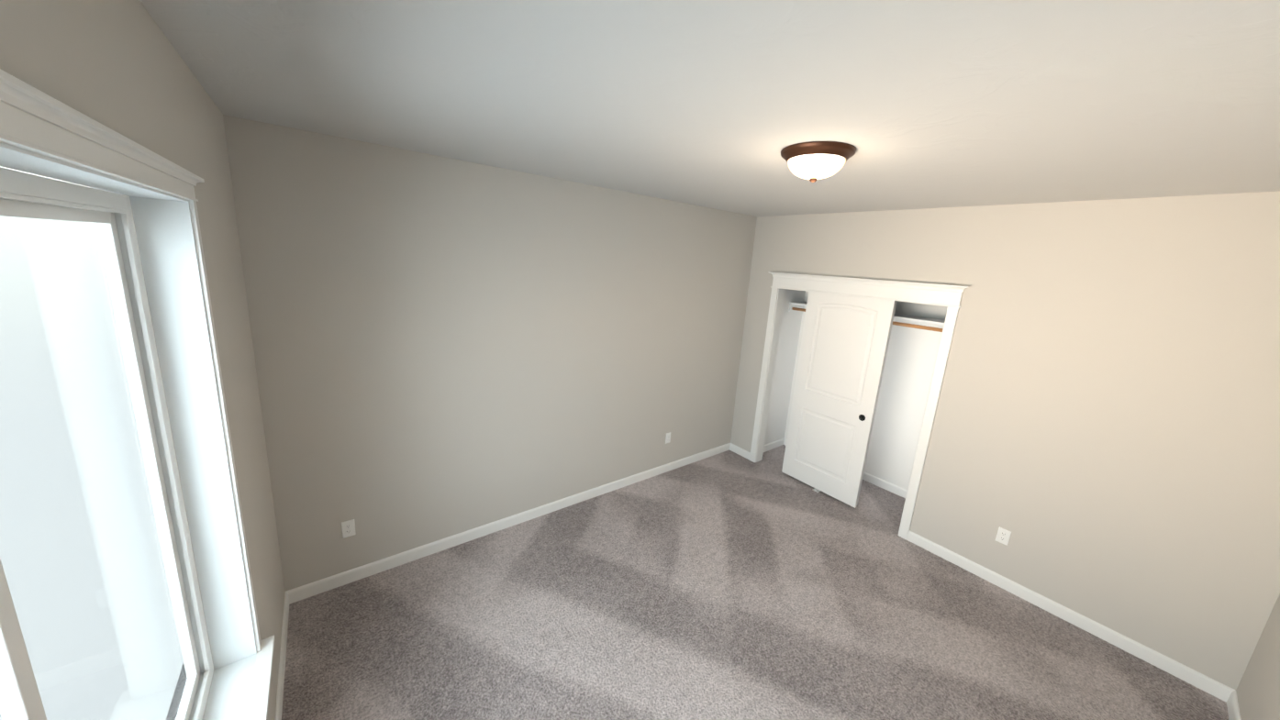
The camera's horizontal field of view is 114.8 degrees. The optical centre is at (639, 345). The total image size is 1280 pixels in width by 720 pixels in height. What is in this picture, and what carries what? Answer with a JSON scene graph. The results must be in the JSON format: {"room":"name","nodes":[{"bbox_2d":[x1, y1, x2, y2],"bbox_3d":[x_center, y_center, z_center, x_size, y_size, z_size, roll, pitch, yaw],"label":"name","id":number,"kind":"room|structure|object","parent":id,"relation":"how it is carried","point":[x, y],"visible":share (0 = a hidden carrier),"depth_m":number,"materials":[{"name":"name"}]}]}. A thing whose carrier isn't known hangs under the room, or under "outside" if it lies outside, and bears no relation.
{"room":"empty bedroom","nodes":[
{"label":"empty bedroom","id":0,"kind":"room"},
{"bbox_2d":[0,0,285,719],"bbox_3d":[-1.051,0.607,0.793,0.190,2.740,3.582,-5,15,-38],"label":"wall","id":1,"kind":"structure","parent":0,"point":[120,67],"depth_m":1.28,"materials":[{"name":"grey paint"}]},
{"bbox_2d":[0,68,274,719],"bbox_3d":[-0.929,0.541,0.683,0.218,1.783,1.963,-5,15,-38],"label":"window unit","id":2,"kind":"structure","parent":1,"relation":"in","point":[27,194],"depth_m":1.19,"materials":[{"name":"white plastic"}]},
{"bbox_2d":[274,589,292,719],"bbox_3d":[-1.055,1.896,1.120,0.013,0.088,3.510,-5,15,-38],"label":"baseboard","id":3,"kind":"structure","parent":1,"relation":"attached to","point":[288,595],"depth_m":2.12,"materials":[{"name":"white wood"}]},
{"bbox_2d":[222,114,756,591],"bbox_3d":[-0.209,0.048,3.749,5.208,2.740,0.140,-5,15,-38],"label":"wall","id":4,"kind":"structure","parent":0,"point":[445,348],"depth_m":2.82,"materials":[{"name":"grey paint"}]},
{"bbox_2d":[341,519,356,538],"bbox_3d":[-1.869,1.177,2.623,0.070,0.114,0.008,-5,15,-38],"label":"electrical outlet","id":5,"kind":"object","parent":4,"relation":"attached to","point":[348,528],"visible":1,"depth_m":2.62,"materials":[{"name":"white plastic"}]},
{"bbox_2d":[286,443,729,602],"bbox_3d":[-0.525,1.385,3.746,4.128,0.088,0.013,-5,15,-38],"label":"baseboard","id":6,"kind":"structure","parent":4,"relation":"attached to","point":[315,588],"depth_m":3.16,"materials":[{"name":"white wood"}]},
{"bbox_2d":[665,432,670,444],"bbox_3d":[0.297,0.973,4.298,0.070,0.114,0.008,-5,15,-38],"label":"electrical outlet","id":7,"kind":"object","parent":4,"relation":"attached to","point":[668,438],"visible":1,"depth_m":4.29,"materials":[{"name":"white plastic"}]},
{"bbox_2d":[166,445,1228,719],"bbox_3d":[0.811,1.820,2.596,5.568,0.120,4.182,-5,15,-38],"label":"floor","id":8,"kind":"structure","parent":0,"point":[728,584],"depth_m":2.51,"materials":[{"name":"carpet"}]},
{"bbox_2d":[139,0,1279,216],"bbox_3d":[0.999,-0.989,2.012,5.568,0.150,4.182,-5,15,-38],"label":"ceiling","id":9,"kind":"structure","parent":0,"point":[719,105],"depth_m":1.29,"materials":[{"name":"white paint"}]},
{"bbox_2d":[780,141,856,182],"bbox_3d":[0.816,-0.832,1.908,0.322,0.138,0.322,-5,15,-38],"label":"ceiling light","id":10,"kind":"object","parent":9,"relation":"attached to","point":[812,161],"visible":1,"depth_m":1.81,"materials":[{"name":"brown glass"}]},
{"bbox_2d":[764,289,947,489],"bbox_3d":[2.259,0.128,4.160,0.724,2.740,1.945,-5,15,-38],"label":"wall","id":11,"kind":"structure","parent":0,"point":[909,365],"depth_m":4.21,"materials":[{"name":"white paint"}]},
{"bbox_2d":[763,437,784,452],"bbox_3d":[1.590,1.255,5.052,0.582,0.088,0.013,-5,15,-38],"label":"baseboard","id":12,"kind":"structure","parent":11,"relation":"attached to","point":[768,447],"depth_m":5.11,"materials":[{"name":"white wood"}]},
{"bbox_2d":[784,438,907,498],"bbox_3d":[2.374,1.404,4.586,0.013,0.088,1.745,-5,15,-38],"label":"baseboard","id":13,"kind":"structure","parent":11,"relation":"attached to","point":[895,489],"depth_m":4.32,"materials":[{"name":"white wood"}]},
{"bbox_2d":[788,301,945,332],"bbox_3d":[2.370,-0.283,4.142,0.310,0.104,1.745,-5,15,-38],"label":"shelf","id":14,"kind":"object","parent":11,"relation":"attached to","point":[920,323],"visible":0.48,"depth_m":3.85,"materials":[{"name":"white wood"}]},
{"bbox_2d":[730,191,1279,690],"bbox_3d":[2.327,0.289,3.406,0.120,2.740,3.582,-5,15,-38],"label":"wall","id":15,"kind":"structure","parent":0,"point":[1105,443],"depth_m":2.56,"materials":[{"name":"grey paint"}]},
{"bbox_2d":[729,443,750,459],"bbox_3d":[1.203,1.267,4.871,0.013,0.088,0.273,-5,15,-38],"label":"baseboard","id":16,"kind":"structure","parent":15,"relation":"attached to","point":[733,448],"depth_m":4.88,"materials":[{"name":"white wood"}]},
{"bbox_2d":[749,271,968,540],"bbox_3d":[1.888,0.442,3.946,0.179,2.164,1.728,-5,15,-38],"label":"trim","id":17,"kind":"structure","parent":15,"relation":"attached to","point":[949,296],"depth_m":3.52,"materials":[{"name":"white wood"}]},
{"bbox_2d":[995,526,1011,545],"bbox_3d":[2.664,1.401,3.002,0.008,0.114,0.070,-5,15,-38],"label":"outlet","id":18,"kind":"object","parent":15,"relation":"attached to","point":[1003,536],"visible":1,"depth_m":3.00,"materials":[{"name":"white plastic"}]},
{"bbox_2d":[906,530,1228,700],"bbox_3d":[2.780,1.783,2.895,0.013,0.088,1.587,-5,15,-38],"label":"baseboard","id":19,"kind":"structure","parent":15,"relation":"attached to","point":[1194,678],"depth_m":2.70,"materials":[{"name":"white wood"}]},
{"bbox_2d":[1235,593,1279,719],"bbox_3d":[2.065,0.793,0.899,5.208,2.740,0.140,-5,15,-38],"label":"wall","id":20,"kind":"structure","parent":0,"point":[1258,692],"depth_m":2.05,"materials":[{"name":"grey paint"}]},
{"bbox_2d":[1221,687,1241,719],"bbox_3d":[1.655,2.099,1.014,4.128,0.088,0.013,-5,15,-38],"label":"baseboard","id":21,"kind":"structure","parent":20,"relation":"attached to","point":[1230,697],"depth_m":2.22,"materials":[{"name":"white wood"}]},
{"bbox_3d":[1.913,0.495,3.980,0.096,2.050,1.498,-5,15,-38],"label":"track rail","id":22,"kind":"object","parent":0,"visible":0},
{"bbox_2d":[781,291,896,508],"bbox_3d":[1.875,0.485,3.991,0.040,2.000,0.790,-5,15,-38],"label":"closet door","id":23,"kind":"structure","parent":22,"relation":"hanging from","point":[843,346],"depth_m":3.94,"materials":[{"name":"white wood"}]},
{"bbox_2d":[857,300,897,505],"bbox_3d":[1.904,0.480,4.026,0.035,2.000,0.790,-5,15,-38],"label":"closet door","id":24,"kind":"structure","parent":22,"relation":"hanging from","point":[876,403],"depth_m":3.72,"materials":[{"name":"white wood"}]}
]}

